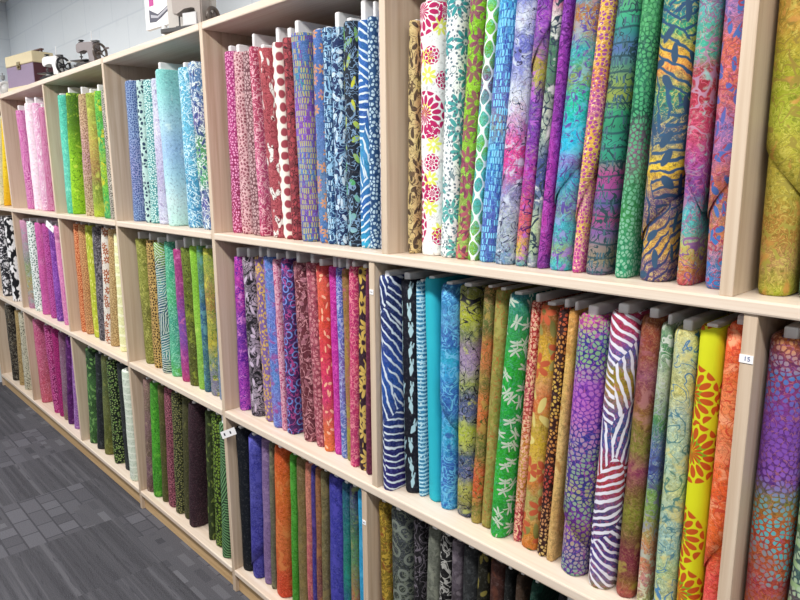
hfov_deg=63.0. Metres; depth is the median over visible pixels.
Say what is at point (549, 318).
bolt
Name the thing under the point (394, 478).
bolt
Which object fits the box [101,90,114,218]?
bolt
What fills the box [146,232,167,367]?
bolt
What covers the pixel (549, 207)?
bolt
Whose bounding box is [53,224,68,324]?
bolt
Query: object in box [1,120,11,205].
bolt
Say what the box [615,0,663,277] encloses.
bolt
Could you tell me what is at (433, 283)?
bolt
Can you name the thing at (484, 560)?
bolt
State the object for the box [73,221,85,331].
bolt
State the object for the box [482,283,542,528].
bolt
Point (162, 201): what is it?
bolt
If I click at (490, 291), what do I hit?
bolt
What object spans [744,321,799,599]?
bolt
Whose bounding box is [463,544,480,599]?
bolt
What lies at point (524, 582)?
bolt
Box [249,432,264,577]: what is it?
bolt
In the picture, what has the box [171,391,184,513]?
bolt
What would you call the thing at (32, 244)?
bolt
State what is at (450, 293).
bolt
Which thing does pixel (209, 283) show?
bolt
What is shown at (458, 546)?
bolt
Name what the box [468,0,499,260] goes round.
bolt
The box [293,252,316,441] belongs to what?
bolt
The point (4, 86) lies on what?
sewing machine
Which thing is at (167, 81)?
bolt
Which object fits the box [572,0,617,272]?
bolt
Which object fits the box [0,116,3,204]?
bolt
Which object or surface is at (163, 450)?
bolt
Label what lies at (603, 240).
bolt
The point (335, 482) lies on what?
bolt
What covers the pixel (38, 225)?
bolt
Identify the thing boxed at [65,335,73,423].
bolt
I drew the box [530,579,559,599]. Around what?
bolt
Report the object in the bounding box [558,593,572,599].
bolt
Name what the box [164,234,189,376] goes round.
bolt
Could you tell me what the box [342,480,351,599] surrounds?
bolt
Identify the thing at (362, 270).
bolt
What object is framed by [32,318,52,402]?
bolt
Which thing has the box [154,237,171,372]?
bolt
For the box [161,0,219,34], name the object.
sewing machine
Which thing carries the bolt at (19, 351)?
on the shelving unit at (89, 74)
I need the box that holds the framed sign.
[144,0,168,35]
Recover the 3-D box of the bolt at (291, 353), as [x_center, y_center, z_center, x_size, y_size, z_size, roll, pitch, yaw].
[-0.297,0.133,2.190,0.207,0.614,0.051,-11,15,-42]
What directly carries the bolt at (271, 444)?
on the shelving unit at (764, 315)
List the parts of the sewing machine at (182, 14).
arm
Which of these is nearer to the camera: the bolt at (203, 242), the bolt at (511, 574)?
the bolt at (511, 574)
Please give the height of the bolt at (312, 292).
0.614 m
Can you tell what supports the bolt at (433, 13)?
on the shelving unit at (764, 315)
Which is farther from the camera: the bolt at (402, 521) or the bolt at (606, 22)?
the bolt at (402, 521)
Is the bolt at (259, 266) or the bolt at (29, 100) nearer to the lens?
the bolt at (259, 266)
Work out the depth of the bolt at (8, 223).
4.46 m
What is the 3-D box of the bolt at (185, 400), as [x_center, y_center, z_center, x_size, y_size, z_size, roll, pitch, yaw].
[-0.859,0.674,2.893,0.207,0.584,0.133,-11,15,-42]
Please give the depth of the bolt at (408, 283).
1.71 m
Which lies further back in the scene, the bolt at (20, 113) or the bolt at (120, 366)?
the bolt at (20, 113)
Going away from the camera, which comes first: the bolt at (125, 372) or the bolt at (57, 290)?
the bolt at (125, 372)
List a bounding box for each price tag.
[46,220,53,231]
[220,427,236,438]
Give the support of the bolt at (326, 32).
on the shelving unit at (764, 315)
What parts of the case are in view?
lid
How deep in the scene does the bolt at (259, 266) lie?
2.24 m
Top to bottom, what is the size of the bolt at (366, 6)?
0.635 m
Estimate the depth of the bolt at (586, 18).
1.27 m
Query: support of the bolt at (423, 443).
on the shelving unit at (764, 315)
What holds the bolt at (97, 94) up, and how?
on the shelving unit at (89, 74)
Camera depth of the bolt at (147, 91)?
2.68 m
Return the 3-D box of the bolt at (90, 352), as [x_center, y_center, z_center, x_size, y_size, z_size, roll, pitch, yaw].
[-1.665,0.521,3.712,0.207,0.585,0.150,-11,15,-42]
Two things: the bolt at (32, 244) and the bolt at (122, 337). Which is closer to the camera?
the bolt at (122, 337)
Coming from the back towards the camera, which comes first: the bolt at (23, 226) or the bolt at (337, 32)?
the bolt at (23, 226)
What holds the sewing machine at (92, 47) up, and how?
on the shelving unit at (89, 74)
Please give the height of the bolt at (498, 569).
0.584 m
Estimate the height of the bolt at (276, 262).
0.602 m
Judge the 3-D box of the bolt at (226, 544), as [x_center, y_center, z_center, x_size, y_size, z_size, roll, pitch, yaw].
[-0.615,0.718,2.597,0.207,0.608,0.101,-11,15,-42]
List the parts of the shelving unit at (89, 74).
panel, shelf, shelf, shelf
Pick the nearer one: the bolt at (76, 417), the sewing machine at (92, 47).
the sewing machine at (92, 47)
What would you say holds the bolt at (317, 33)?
on the shelving unit at (764, 315)
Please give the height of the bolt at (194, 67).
0.601 m
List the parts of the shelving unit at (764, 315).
panel, shelf, shelf, shelf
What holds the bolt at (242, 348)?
on the shelving unit at (764, 315)
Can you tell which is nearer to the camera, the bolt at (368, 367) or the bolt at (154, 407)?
the bolt at (368, 367)
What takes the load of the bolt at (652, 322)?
on the shelving unit at (764, 315)
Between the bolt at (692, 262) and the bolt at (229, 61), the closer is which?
the bolt at (692, 262)
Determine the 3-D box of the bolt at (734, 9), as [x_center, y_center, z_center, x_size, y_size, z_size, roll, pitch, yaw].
[0.609,-0.335,1.131,0.210,0.616,0.052,-11,15,-42]
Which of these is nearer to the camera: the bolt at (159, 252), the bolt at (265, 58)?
the bolt at (265, 58)
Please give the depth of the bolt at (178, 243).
2.68 m
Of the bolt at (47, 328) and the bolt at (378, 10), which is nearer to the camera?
the bolt at (378, 10)
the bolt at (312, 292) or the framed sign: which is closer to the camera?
the bolt at (312, 292)
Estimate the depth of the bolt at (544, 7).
1.34 m
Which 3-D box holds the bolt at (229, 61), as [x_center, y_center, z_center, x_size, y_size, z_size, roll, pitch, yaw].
[-0.502,-0.551,2.281,0.207,0.619,0.060,-11,15,-42]
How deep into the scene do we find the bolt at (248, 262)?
2.29 m
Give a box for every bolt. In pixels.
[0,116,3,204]
[0,215,12,295]
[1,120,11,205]
[3,217,21,300]
[4,303,18,380]
[14,308,24,384]
[16,105,34,208]
[18,310,31,389]
[19,218,34,307]
[24,97,42,209]
[26,217,52,310]
[32,97,47,210]
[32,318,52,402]
[34,218,57,314]
[38,104,54,210]
[42,220,57,317]
[44,323,59,412]
[48,221,63,320]
[51,327,63,416]
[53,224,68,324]
[57,93,72,213]
[58,331,67,419]
[65,87,85,213]
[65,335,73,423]
[70,340,79,428]
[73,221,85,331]
[78,87,96,215]
[78,222,93,333]
[85,89,104,216]
[85,223,98,337]
[85,346,98,442]
[92,224,104,340]
[94,84,110,218]
[95,351,104,448]
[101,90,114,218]
[101,225,115,342]
[101,354,113,454]
[106,357,124,463]
[108,228,119,345]
[114,233,126,351]
[117,362,129,470]
[122,367,137,480]
[125,80,145,220]
[135,231,153,363]
[136,79,150,222]
[143,79,159,222]
[143,377,153,491]
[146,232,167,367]
[150,380,162,496]
[151,71,168,223]
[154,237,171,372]
[155,62,188,225]
[157,383,168,501]
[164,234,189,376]
[164,386,175,506]
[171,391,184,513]
[173,240,189,381]
[178,62,203,227]
[180,237,198,385]
[182,395,191,518]
[188,61,210,229]
[188,400,207,526]
[189,238,204,389]
[196,238,211,391]
[203,245,219,395]
[205,408,215,539]
[211,412,221,546]
[215,298,221,399]
[219,415,230,557]
[224,45,242,232]
[233,44,252,233]
[234,246,258,410]
[235,425,252,570]
[242,247,264,415]
[243,50,259,234]
[249,34,275,235]
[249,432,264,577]
[255,246,273,421]
[258,44,283,237]
[262,437,271,583]
[263,248,286,427]
[269,441,276,588]
[272,27,292,238]
[273,252,287,430]
[274,444,291,597]
[281,250,303,433]
[282,27,302,239]
[290,453,299,599]
[291,20,331,241]
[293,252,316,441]
[297,456,307,599]
[305,461,312,599]
[306,253,333,446]
[311,464,317,599]
[313,28,327,242]
[315,466,322,599]
[316,257,334,451]
[321,469,330,599]
[322,26,336,243]
[329,257,341,454]
[329,473,344,599]
[331,12,360,244]
[336,257,347,457]
[342,258,355,460]
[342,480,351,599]
[344,17,361,246]
[349,260,368,466]
[350,484,359,599]
[358,0,372,247]
[358,263,368,470]
[358,488,363,599]
[366,268,371,474]
[367,1,380,248]
[378,10,381,248]
[379,267,423,490]
[379,499,393,599]
[391,506,415,599]
[401,269,449,492]
[408,19,422,252]
[414,518,430,599]
[416,279,428,495]
[420,0,446,255]
[425,273,476,501]
[427,525,442,599]
[439,532,454,599]
[440,276,488,509]
[441,0,469,257]
[451,538,465,599]
[456,0,486,258]
[457,278,507,516]
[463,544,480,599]
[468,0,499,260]
[471,281,521,523]
[477,552,492,599]
[480,0,516,261]
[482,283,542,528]
[490,558,507,599]
[491,286,560,537]
[495,0,537,264]
[504,566,518,599]
[513,288,586,540]
[515,0,552,265]
[515,572,533,599]
[522,292,591,549]
[527,0,563,267]
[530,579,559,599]
[537,0,575,268]
[537,292,603,555]
[546,294,618,561]
[550,0,600,270]
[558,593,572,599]
[561,296,636,575]
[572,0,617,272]
[586,0,642,274]
[588,299,665,588]
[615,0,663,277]
[616,303,692,597]
[637,306,711,599]
[640,0,699,281]
[654,309,728,599]
[677,0,725,284]
[677,312,741,599]
[703,313,743,599]
[705,0,744,288]
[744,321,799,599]
[758,0,799,295]
[788,505,799,599]
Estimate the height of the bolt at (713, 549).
0.614 m
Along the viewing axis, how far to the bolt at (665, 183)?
1.15 m
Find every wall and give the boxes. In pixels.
[0,2,10,381]
[5,0,260,70]
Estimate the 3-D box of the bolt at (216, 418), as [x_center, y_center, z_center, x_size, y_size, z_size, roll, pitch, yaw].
[-0.665,0.706,2.679,0.207,0.600,0.107,-11,15,-42]
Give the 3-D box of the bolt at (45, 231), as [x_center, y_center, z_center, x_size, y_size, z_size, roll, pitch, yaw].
[-2.049,-0.194,3.991,0.207,0.595,0.092,-11,15,-42]
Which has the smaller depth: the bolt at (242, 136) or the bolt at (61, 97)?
the bolt at (242, 136)
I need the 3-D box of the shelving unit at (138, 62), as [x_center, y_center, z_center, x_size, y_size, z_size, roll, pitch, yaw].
[-0.849,0.026,2.790,0.336,2.090,0.894,-11,15,-42]
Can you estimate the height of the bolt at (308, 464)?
0.584 m
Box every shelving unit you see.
[0,58,139,502]
[101,23,232,583]
[199,0,799,599]
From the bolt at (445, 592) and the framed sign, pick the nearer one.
the bolt at (445, 592)
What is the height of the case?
0.243 m
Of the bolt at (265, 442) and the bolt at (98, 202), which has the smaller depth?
the bolt at (265, 442)
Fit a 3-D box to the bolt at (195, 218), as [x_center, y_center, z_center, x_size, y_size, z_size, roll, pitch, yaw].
[-0.734,-0.590,2.520,0.207,0.608,0.078,-11,15,-42]
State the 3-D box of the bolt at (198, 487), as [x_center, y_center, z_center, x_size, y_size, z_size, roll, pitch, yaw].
[-0.812,0.688,2.821,0.207,0.584,0.146,-11,15,-42]
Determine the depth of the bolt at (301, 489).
2.19 m
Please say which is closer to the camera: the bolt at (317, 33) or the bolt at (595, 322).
the bolt at (595, 322)
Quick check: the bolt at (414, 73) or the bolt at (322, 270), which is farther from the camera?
the bolt at (322, 270)
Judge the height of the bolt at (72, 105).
0.639 m
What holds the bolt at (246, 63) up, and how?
on the shelving unit at (764, 315)
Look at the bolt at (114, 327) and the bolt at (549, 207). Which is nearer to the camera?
the bolt at (549, 207)
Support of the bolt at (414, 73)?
on the shelving unit at (764, 315)
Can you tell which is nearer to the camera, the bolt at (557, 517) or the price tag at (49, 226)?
the bolt at (557, 517)
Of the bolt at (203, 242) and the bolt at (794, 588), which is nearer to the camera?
the bolt at (794, 588)
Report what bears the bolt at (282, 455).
on the shelving unit at (764, 315)
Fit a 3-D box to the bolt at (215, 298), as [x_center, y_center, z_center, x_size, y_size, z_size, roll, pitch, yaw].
[-0.607,0.088,2.511,0.207,0.584,0.099,-11,15,-42]
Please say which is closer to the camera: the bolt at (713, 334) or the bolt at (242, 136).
the bolt at (713, 334)
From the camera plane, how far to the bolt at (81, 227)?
3.50 m
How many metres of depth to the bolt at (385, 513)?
1.88 m
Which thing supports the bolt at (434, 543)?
on the shelving unit at (764, 315)
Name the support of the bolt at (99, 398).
on the shelving unit at (89, 74)
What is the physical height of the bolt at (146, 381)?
0.584 m
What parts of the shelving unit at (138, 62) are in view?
panel, shelf, shelf, shelf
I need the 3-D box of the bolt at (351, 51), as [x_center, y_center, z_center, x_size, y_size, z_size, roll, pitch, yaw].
[-0.065,-0.458,1.831,0.207,0.602,0.061,-11,15,-42]
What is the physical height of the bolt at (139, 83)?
0.587 m
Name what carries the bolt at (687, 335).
on the shelving unit at (764, 315)
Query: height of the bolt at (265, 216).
0.632 m
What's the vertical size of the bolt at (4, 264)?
0.579 m
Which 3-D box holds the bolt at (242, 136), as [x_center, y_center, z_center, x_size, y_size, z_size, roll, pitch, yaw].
[-0.461,-0.541,2.240,0.207,0.615,0.055,-11,15,-42]
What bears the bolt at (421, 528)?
on the shelving unit at (764, 315)
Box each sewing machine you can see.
[0,73,8,94]
[37,46,71,79]
[70,32,108,66]
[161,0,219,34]
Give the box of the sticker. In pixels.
[739,354,753,363]
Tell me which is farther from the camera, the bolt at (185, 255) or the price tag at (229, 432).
the bolt at (185, 255)
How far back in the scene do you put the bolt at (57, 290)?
3.83 m
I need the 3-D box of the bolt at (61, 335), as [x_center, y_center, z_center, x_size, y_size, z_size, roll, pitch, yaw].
[-2.006,0.447,4.078,0.207,0.595,0.140,-11,15,-42]
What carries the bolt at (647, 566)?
on the shelving unit at (764, 315)
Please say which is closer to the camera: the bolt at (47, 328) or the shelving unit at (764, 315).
the shelving unit at (764, 315)
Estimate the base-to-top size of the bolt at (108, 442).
0.579 m
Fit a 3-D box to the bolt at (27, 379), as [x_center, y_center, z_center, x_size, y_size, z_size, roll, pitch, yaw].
[-2.581,0.340,4.651,0.207,0.595,0.145,-11,15,-42]
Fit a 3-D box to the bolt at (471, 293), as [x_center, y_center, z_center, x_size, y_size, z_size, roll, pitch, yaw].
[0.227,0.241,1.660,0.207,0.596,0.055,-11,15,-42]
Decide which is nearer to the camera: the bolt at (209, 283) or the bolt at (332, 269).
the bolt at (332, 269)
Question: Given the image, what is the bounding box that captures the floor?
[0,382,249,599]
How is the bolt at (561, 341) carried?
on the shelving unit at (764, 315)
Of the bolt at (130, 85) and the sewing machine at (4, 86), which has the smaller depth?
the bolt at (130, 85)
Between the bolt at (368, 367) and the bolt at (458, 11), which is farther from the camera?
the bolt at (368, 367)
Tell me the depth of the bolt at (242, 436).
2.45 m
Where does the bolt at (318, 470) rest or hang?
on the shelving unit at (764, 315)
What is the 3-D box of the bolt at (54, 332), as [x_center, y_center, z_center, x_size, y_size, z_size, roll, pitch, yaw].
[-2.082,0.440,4.159,0.207,0.579,0.078,-11,15,-42]
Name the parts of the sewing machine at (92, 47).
bed plate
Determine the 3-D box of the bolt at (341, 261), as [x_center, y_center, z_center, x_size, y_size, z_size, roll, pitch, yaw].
[-0.104,0.167,2.005,0.207,0.614,0.032,-11,15,-42]
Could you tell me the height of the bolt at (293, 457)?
0.584 m
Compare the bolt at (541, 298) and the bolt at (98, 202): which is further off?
the bolt at (98, 202)
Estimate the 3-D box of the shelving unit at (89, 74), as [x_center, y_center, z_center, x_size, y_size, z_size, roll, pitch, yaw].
[-2.072,-0.210,4.055,0.336,2.090,2.655,-11,15,-42]
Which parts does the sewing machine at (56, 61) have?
bed plate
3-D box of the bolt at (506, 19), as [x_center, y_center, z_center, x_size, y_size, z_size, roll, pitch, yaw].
[0.277,-0.399,1.478,0.207,0.616,0.091,-11,15,-42]
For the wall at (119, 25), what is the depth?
3.86 m
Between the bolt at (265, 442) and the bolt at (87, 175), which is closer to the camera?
the bolt at (265, 442)
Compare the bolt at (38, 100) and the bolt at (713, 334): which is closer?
the bolt at (713, 334)
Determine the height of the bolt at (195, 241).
0.611 m
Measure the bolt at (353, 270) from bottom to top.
0.614 m
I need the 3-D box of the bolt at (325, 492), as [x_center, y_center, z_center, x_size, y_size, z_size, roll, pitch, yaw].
[-0.175,0.807,2.180,0.207,0.584,0.042,-11,15,-42]
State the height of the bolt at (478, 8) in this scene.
0.608 m
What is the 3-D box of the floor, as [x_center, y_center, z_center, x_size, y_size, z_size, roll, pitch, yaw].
[-2.085,1.516,0.765,5.400,0.050,7.960,-11,15,-42]
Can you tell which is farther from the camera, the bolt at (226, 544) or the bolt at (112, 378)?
the bolt at (112, 378)
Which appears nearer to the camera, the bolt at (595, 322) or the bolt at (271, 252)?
the bolt at (595, 322)
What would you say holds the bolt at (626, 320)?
on the shelving unit at (764, 315)
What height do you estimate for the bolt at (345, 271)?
0.614 m
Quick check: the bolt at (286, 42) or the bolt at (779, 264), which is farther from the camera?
the bolt at (286, 42)
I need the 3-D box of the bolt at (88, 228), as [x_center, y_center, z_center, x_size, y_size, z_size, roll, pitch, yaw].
[-1.559,-0.114,3.508,0.207,0.614,0.090,-11,15,-42]
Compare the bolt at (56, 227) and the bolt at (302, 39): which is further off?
the bolt at (56, 227)
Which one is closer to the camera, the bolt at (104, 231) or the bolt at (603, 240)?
the bolt at (603, 240)
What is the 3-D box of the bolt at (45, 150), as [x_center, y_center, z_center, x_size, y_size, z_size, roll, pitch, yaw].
[-1.941,-0.814,3.758,0.207,0.595,0.096,-11,15,-42]
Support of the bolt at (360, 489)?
on the shelving unit at (764, 315)
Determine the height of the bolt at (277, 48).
0.633 m
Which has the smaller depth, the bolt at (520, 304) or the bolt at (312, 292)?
the bolt at (520, 304)
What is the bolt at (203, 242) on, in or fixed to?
on the shelving unit at (138, 62)
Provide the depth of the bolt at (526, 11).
1.37 m
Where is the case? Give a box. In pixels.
[5,48,52,91]
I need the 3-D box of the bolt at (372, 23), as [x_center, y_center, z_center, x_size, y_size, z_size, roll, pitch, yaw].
[-0.003,-0.459,1.764,0.207,0.628,0.024,-11,15,-42]
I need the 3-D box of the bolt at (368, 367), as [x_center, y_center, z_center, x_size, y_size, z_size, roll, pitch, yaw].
[-0.018,0.194,1.888,0.207,0.604,0.034,-11,15,-42]
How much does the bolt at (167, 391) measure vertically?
0.584 m
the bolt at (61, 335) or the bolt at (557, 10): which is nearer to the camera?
the bolt at (557, 10)
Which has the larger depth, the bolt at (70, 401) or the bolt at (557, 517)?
the bolt at (70, 401)
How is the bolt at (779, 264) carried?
on the shelving unit at (764, 315)
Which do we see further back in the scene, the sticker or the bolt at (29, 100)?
the bolt at (29, 100)
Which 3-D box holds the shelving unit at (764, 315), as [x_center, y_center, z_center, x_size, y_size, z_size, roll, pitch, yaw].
[0.397,0.267,1.501,0.336,2.090,2.722,-11,15,-42]
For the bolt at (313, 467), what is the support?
on the shelving unit at (764, 315)
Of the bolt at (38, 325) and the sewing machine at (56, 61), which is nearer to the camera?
the sewing machine at (56, 61)
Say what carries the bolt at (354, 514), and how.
on the shelving unit at (764, 315)
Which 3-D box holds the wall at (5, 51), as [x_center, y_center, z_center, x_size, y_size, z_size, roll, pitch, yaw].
[-4.872,-0.449,3.362,5.400,2.860,0.098,-11,15,-42]
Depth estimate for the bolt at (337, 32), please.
1.79 m
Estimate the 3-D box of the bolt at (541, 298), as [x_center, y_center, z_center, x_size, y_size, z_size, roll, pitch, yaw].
[0.353,0.264,1.536,0.207,0.595,0.055,-11,15,-42]
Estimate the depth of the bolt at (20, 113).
3.97 m
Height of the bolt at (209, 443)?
0.590 m
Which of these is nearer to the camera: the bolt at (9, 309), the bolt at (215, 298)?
the bolt at (215, 298)
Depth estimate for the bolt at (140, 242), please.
2.94 m
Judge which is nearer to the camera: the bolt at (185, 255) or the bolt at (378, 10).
the bolt at (378, 10)
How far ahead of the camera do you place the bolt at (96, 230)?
3.34 m

